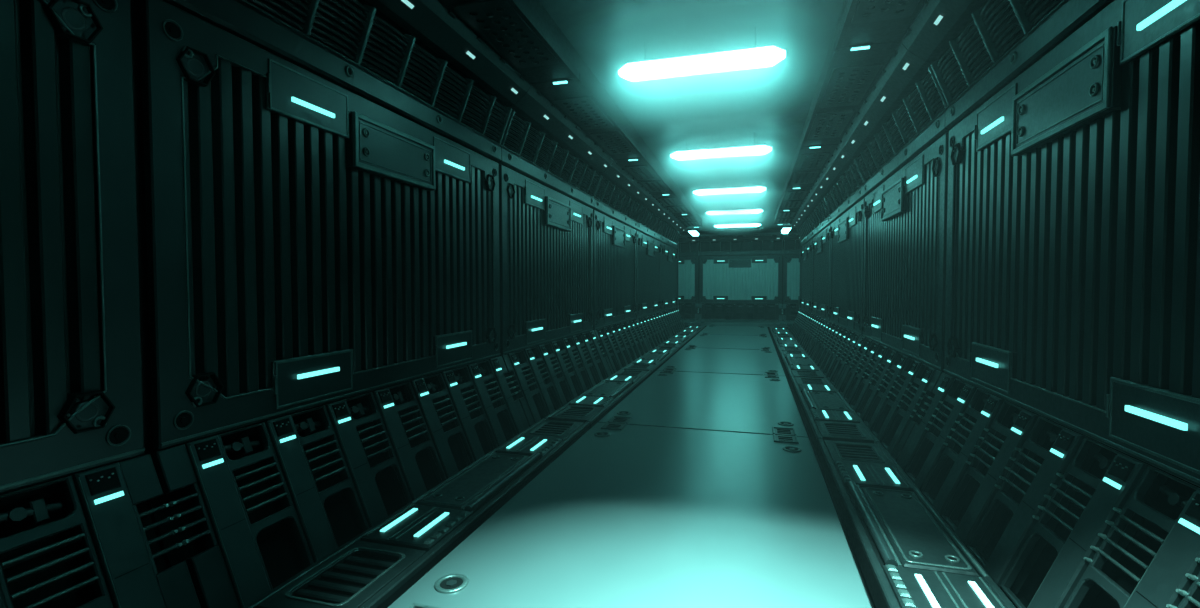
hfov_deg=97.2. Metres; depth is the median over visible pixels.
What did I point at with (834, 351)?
wall panel
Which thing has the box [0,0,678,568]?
wall
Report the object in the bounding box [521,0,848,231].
ceiling
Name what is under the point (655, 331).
wall panel
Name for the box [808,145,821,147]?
ceiling light
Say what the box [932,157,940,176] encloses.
socket
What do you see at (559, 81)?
ceiling light
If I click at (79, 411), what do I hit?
bolt
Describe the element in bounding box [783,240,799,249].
vent
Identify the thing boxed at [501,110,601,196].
vent
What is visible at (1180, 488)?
wall
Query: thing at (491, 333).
socket
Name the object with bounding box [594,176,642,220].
vent
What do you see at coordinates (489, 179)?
socket
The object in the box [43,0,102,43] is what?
bolt
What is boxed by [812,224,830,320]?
wall panel
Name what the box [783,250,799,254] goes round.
header beam
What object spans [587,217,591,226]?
socket
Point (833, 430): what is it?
floor vent
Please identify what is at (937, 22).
rail
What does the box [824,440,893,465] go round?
floor vent
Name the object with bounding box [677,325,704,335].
panel
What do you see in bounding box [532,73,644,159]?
soffit panel
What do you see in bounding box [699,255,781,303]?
wall panel
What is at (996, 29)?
vent
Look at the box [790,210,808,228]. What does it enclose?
rail
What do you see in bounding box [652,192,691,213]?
soffit panel
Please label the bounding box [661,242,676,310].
wall panel
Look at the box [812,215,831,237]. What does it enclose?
header beam
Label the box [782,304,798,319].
wall panel
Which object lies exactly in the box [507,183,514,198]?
socket
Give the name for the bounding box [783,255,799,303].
wall panel
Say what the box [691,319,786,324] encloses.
deck plate
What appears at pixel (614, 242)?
wall panel
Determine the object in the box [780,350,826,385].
panel
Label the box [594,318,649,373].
wall panel
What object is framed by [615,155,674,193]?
soffit panel
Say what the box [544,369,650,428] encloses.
panel
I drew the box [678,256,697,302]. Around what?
wall panel
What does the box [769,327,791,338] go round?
panel
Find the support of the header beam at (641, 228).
attached to the wall at (53, 493)
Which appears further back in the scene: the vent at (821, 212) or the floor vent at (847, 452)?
the vent at (821, 212)
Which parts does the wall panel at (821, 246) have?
plate, light plate, light plate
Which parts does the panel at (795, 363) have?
light plate, plate, light plate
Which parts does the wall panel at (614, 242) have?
light plate, light plate, plate, light plate, light plate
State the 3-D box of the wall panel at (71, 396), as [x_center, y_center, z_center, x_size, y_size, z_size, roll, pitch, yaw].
[-2.899,-0.349,0.800,0.130,2.370,3.930,0,2,16]
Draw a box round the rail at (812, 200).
[799,187,825,215]
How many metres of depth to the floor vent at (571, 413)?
6.75 m
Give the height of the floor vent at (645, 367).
0.038 m
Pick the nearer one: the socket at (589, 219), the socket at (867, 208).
the socket at (867, 208)
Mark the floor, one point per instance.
(984, 555)
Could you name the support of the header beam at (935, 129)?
attached to the wall at (1180, 488)
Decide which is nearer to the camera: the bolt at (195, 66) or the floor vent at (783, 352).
the bolt at (195, 66)
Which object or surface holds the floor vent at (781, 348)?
attached to the panel at (784, 343)
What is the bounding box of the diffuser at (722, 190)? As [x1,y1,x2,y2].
[693,187,765,194]
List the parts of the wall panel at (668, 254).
light plate, light plate, plate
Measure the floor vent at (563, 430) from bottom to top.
0.038 m
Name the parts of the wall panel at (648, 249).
light plate, light plate, plate, light plate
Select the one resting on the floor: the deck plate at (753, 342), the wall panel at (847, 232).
the deck plate at (753, 342)
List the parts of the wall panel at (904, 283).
light plate, light plate, plate, light plate, light plate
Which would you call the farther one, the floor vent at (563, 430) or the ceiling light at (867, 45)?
the floor vent at (563, 430)
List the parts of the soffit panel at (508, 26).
perforated plate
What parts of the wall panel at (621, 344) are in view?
grille frame, grille frame, grille frame, grille frame, grille frame, grille frame, grille frame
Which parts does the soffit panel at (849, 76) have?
perforated plate, perforated plate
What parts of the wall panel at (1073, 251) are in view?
light plate, light plate, plate, light plate, light plate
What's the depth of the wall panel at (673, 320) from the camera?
19.69 m
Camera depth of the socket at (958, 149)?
4.88 m
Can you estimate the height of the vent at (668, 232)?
0.447 m
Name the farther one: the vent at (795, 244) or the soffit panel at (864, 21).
the vent at (795, 244)
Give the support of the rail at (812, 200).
attached to the soffit panel at (792, 198)
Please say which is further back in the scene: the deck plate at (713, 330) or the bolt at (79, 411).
the deck plate at (713, 330)
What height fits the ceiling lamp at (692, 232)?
0.389 m
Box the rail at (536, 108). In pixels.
[508,83,613,172]
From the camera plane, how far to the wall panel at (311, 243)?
3.56 m
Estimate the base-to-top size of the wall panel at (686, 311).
0.999 m
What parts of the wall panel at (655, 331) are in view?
grille frame, grille frame, grille frame, grille frame, grille frame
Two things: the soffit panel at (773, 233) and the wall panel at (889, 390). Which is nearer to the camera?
the wall panel at (889, 390)
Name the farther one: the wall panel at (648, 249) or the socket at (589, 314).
the wall panel at (648, 249)
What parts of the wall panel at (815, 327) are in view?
grille frame, grille frame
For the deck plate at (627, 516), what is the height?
0.166 m
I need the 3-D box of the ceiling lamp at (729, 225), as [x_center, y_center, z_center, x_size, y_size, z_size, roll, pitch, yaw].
[5.499,-3.278,21.191,1.800,0.389,0.340,0,2,16]
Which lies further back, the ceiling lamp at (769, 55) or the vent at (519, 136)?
the vent at (519, 136)
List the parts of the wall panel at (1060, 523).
grille frame, grille frame, grille frame, grille frame, grille frame, knob, knob, knob, knob, knob, grille frame, knob, knob, grille frame, knob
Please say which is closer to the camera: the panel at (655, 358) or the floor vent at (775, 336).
the panel at (655, 358)
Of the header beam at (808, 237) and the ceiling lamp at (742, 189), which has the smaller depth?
the ceiling lamp at (742, 189)
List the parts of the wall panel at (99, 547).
grille frame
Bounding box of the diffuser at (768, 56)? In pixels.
[618,46,785,81]
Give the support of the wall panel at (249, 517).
on the floor
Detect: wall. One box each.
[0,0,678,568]
[678,228,799,319]
[799,0,1199,497]
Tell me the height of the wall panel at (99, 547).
0.999 m
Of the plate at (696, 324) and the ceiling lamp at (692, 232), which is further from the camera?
the ceiling lamp at (692, 232)
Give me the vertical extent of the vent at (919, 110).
0.447 m
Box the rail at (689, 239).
[679,237,698,242]
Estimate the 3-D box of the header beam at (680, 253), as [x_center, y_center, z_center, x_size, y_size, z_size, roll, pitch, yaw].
[3.062,-2.547,27.226,3.988,0.220,0.116,0,2,16]
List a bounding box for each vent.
[246,0,511,143]
[256,540,426,607]
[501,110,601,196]
[521,420,583,439]
[549,405,602,421]
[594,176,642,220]
[615,370,647,376]
[624,364,655,370]
[637,206,665,234]
[654,347,676,350]
[659,344,680,346]
[662,224,680,243]
[676,334,692,336]
[679,332,694,333]
[699,241,782,250]
[774,334,790,335]
[775,336,791,337]
[780,347,802,350]
[782,351,804,353]
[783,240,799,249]
[791,370,823,377]
[794,377,829,384]
[797,218,811,240]
[807,199,829,230]
[815,420,873,442]
[824,160,863,213]
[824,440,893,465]
[854,66,947,182]
[931,0,1062,105]
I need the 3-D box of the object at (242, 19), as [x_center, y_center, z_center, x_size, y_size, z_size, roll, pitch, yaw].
[-1.801,-1.792,4.600,0.116,0.220,3.988,0,2,16]
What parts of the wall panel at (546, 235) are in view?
light plate, light plate, plate, light plate, light plate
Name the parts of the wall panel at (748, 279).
light plate, light plate, plate, light plate, light plate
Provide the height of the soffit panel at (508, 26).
0.090 m
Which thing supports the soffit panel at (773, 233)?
attached to the ceiling
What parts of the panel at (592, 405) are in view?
light plate, plate, light plate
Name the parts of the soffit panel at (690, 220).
perforated plate, perforated plate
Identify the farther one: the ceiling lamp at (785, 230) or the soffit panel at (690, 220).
the ceiling lamp at (785, 230)
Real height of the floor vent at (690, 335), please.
0.038 m
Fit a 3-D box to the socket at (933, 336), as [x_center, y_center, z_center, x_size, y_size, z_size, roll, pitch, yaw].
[3.498,0.394,5.520,0.072,0.182,0.210,0,2,16]
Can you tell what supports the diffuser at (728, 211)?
attached to the ceiling lamp at (751, 210)
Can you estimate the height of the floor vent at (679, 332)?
0.038 m
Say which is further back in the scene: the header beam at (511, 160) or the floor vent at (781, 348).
the floor vent at (781, 348)
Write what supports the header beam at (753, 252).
attached to the wall at (791, 229)
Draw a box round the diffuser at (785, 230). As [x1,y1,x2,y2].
[781,228,790,233]
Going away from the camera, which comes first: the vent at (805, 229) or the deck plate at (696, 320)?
the vent at (805, 229)
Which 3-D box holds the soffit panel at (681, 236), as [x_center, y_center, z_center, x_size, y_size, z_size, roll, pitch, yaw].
[2.855,-3.338,26.481,3.980,0.090,0.610,0,2,16]
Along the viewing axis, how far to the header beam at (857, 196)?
10.47 m
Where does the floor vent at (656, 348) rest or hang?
attached to the panel at (655, 358)
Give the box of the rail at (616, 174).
[599,160,651,203]
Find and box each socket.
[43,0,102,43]
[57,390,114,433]
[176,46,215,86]
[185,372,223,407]
[484,174,494,190]
[486,328,496,342]
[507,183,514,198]
[508,324,515,338]
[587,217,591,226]
[587,312,591,321]
[858,211,861,221]
[865,206,869,217]
[929,333,936,350]
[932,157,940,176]
[951,143,964,164]
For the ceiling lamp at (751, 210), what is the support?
hanging from the ceiling
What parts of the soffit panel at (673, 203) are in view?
perforated plate, perforated plate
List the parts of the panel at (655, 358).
light plate, plate, light plate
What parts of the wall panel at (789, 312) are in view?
grille frame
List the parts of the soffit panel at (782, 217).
perforated plate, perforated plate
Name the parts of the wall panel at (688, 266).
light plate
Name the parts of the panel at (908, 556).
light plate, plate, light plate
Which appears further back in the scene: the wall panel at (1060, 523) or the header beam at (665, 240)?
the header beam at (665, 240)
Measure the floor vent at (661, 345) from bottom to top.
0.038 m
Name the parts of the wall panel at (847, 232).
light plate, light plate, plate, light plate, light plate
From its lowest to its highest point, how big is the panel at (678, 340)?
0.226 m
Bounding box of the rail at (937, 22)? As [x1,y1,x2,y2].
[902,0,985,60]
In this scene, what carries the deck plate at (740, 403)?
on the floor
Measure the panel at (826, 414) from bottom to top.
0.226 m
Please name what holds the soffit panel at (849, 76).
attached to the ceiling
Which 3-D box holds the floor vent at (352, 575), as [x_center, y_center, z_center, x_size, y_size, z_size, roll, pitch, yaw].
[-1.397,1.524,2.950,0.500,0.038,0.720,0,2,16]
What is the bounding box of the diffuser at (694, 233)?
[689,231,698,235]
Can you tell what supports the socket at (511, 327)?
attached to the wall panel at (546, 235)
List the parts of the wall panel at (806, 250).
plate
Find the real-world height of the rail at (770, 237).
0.268 m
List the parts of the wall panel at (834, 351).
grille frame, grille frame, grille frame, grille frame, grille frame, grille frame, grille frame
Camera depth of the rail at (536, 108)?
7.69 m
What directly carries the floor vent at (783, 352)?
attached to the panel at (795, 363)
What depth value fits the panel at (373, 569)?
3.44 m
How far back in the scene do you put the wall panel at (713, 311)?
26.06 m
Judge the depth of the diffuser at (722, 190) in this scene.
13.41 m
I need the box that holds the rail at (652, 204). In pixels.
[641,195,672,220]
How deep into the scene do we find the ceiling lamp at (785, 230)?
22.64 m
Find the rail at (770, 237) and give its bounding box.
[698,235,782,241]
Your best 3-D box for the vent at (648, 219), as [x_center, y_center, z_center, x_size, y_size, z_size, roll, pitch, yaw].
[1.568,-2.509,16.102,0.260,0.447,3.984,0,2,16]
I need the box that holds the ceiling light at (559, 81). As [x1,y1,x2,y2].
[551,78,569,84]
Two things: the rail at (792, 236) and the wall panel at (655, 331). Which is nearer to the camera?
the wall panel at (655, 331)
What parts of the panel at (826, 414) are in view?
light plate, plate, light plate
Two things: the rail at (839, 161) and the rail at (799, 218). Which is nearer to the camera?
the rail at (839, 161)
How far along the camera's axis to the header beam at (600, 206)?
11.84 m
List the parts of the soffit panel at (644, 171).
perforated plate, perforated plate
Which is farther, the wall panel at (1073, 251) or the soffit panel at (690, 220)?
the soffit panel at (690, 220)
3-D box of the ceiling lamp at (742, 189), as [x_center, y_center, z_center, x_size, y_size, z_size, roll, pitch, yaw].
[3.293,-3.020,13.506,1.800,0.389,0.340,0,2,16]
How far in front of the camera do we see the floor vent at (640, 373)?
9.85 m
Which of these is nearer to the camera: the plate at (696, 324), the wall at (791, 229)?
the plate at (696, 324)
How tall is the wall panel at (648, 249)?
2.370 m
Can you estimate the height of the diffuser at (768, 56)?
0.100 m
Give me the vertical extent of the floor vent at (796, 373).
0.038 m
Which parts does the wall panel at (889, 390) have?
grille frame, grille frame, grille frame, grille frame, grille frame, grille frame, grille frame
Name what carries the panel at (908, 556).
on the floor
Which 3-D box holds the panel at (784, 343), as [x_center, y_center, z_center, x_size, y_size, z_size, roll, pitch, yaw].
[5.351,1.176,15.137,0.600,0.226,3.984,0,2,16]
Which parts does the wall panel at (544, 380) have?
grille frame, grille frame, grille frame, grille frame, grille frame, grille frame, grille frame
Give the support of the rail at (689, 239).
attached to the soffit panel at (681, 236)
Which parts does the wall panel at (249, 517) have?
grille frame, grille frame, grille frame, grille frame, grille frame, grille frame, grille frame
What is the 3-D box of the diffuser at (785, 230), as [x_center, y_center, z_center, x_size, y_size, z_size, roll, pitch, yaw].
[8.158,-3.204,23.210,0.340,0.100,1.800,0,2,16]
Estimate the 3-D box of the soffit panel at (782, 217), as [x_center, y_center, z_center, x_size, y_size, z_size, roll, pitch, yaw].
[6.567,-3.091,18.809,0.610,0.090,3.980,0,2,16]
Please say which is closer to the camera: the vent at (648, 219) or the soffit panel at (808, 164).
the soffit panel at (808, 164)
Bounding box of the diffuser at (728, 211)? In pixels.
[706,209,762,214]
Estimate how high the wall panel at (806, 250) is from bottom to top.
2.370 m
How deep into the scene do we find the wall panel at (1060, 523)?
3.08 m
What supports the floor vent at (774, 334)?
attached to the panel at (774, 331)
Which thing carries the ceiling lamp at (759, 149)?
hanging from the ceiling
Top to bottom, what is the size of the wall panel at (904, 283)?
2.370 m
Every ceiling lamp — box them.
[618,27,785,81]
[670,132,771,160]
[689,227,698,235]
[693,176,765,194]
[706,201,762,214]
[714,223,760,227]
[781,225,790,233]
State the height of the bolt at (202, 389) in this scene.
0.182 m
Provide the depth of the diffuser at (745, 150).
9.56 m
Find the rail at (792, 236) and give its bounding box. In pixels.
[783,234,799,239]
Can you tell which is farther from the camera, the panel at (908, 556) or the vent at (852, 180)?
the vent at (852, 180)
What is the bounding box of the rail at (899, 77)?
[839,40,936,156]
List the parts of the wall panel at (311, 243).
light plate, light plate, plate, light plate, light plate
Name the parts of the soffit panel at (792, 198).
perforated plate, perforated plate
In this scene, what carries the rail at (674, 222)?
attached to the soffit panel at (690, 220)
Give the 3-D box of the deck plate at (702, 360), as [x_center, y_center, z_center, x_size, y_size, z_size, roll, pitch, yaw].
[2.748,1.283,11.720,2.340,0.166,3.992,0,2,16]
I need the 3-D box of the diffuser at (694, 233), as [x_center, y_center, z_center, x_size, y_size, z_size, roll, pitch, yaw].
[4.313,-3.234,24.312,0.340,0.100,1.800,0,2,16]
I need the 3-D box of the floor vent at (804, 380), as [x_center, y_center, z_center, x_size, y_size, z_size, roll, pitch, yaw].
[3.586,1.317,8.966,0.500,0.038,0.720,0,2,16]
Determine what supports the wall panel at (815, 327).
on the floor
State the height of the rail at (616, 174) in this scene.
0.268 m
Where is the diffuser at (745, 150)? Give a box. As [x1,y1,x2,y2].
[670,145,771,160]
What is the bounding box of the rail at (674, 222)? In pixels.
[664,214,686,232]
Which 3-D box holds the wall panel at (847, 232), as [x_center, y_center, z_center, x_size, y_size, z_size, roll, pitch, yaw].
[5.081,-0.700,10.988,0.130,2.370,3.930,0,2,16]
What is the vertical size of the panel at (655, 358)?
0.226 m
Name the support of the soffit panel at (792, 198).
attached to the ceiling
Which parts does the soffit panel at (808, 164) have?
perforated plate, perforated plate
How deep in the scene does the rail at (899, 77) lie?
6.42 m
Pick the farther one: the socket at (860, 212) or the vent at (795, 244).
the vent at (795, 244)
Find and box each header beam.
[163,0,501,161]
[497,145,594,207]
[592,197,636,228]
[635,222,661,240]
[660,235,677,248]
[679,252,698,255]
[699,250,782,255]
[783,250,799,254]
[801,232,812,246]
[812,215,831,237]
[830,184,865,222]
[863,108,950,195]
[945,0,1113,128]
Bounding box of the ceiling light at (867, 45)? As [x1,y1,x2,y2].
[848,43,872,50]
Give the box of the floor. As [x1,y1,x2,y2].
[685,326,1029,607]
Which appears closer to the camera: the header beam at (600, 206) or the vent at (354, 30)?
the vent at (354, 30)
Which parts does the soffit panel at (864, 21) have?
perforated plate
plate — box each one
[388,422,871,607]
[599,370,807,436]
[656,347,784,375]
[684,334,775,349]
[687,323,788,330]
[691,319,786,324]
[698,325,769,335]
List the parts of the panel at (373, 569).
light plate, plate, light plate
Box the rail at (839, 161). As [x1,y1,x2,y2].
[813,144,857,194]
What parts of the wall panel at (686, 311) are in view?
grille frame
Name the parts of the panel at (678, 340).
light plate, plate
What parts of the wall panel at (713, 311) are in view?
grille frame, grille frame, grille frame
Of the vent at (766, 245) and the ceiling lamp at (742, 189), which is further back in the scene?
the vent at (766, 245)
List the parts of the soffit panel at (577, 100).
perforated plate, perforated plate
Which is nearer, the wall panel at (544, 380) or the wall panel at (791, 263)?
the wall panel at (544, 380)
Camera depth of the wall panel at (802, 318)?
18.46 m
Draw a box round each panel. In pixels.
[0,0,144,493]
[0,454,200,607]
[139,0,500,449]
[148,356,528,607]
[244,418,589,607]
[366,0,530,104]
[441,0,578,82]
[499,164,593,354]
[502,330,611,426]
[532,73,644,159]
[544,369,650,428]
[593,209,635,329]
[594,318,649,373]
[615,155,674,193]
[622,347,678,374]
[636,230,660,317]
[637,312,671,349]
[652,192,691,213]
[657,334,694,349]
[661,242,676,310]
[661,307,685,335]
[674,213,701,226]
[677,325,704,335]
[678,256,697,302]
[678,303,698,319]
[680,235,696,237]
[697,232,782,236]
[698,303,781,319]
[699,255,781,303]
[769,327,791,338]
[773,336,804,357]
[774,208,798,224]
[779,186,812,210]
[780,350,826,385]
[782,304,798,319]
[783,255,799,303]
[786,144,837,188]
[790,308,810,341]
[791,376,878,452]
[798,313,828,357]
[800,239,812,312]
[801,40,900,147]
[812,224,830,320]
[812,321,863,387]
[817,438,1015,607]
[830,198,864,335]
[835,0,924,50]
[836,336,945,460]
[862,132,948,371]
[897,373,1199,607]
[943,0,1199,486]
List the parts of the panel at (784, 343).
light plate, plate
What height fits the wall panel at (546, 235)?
2.370 m

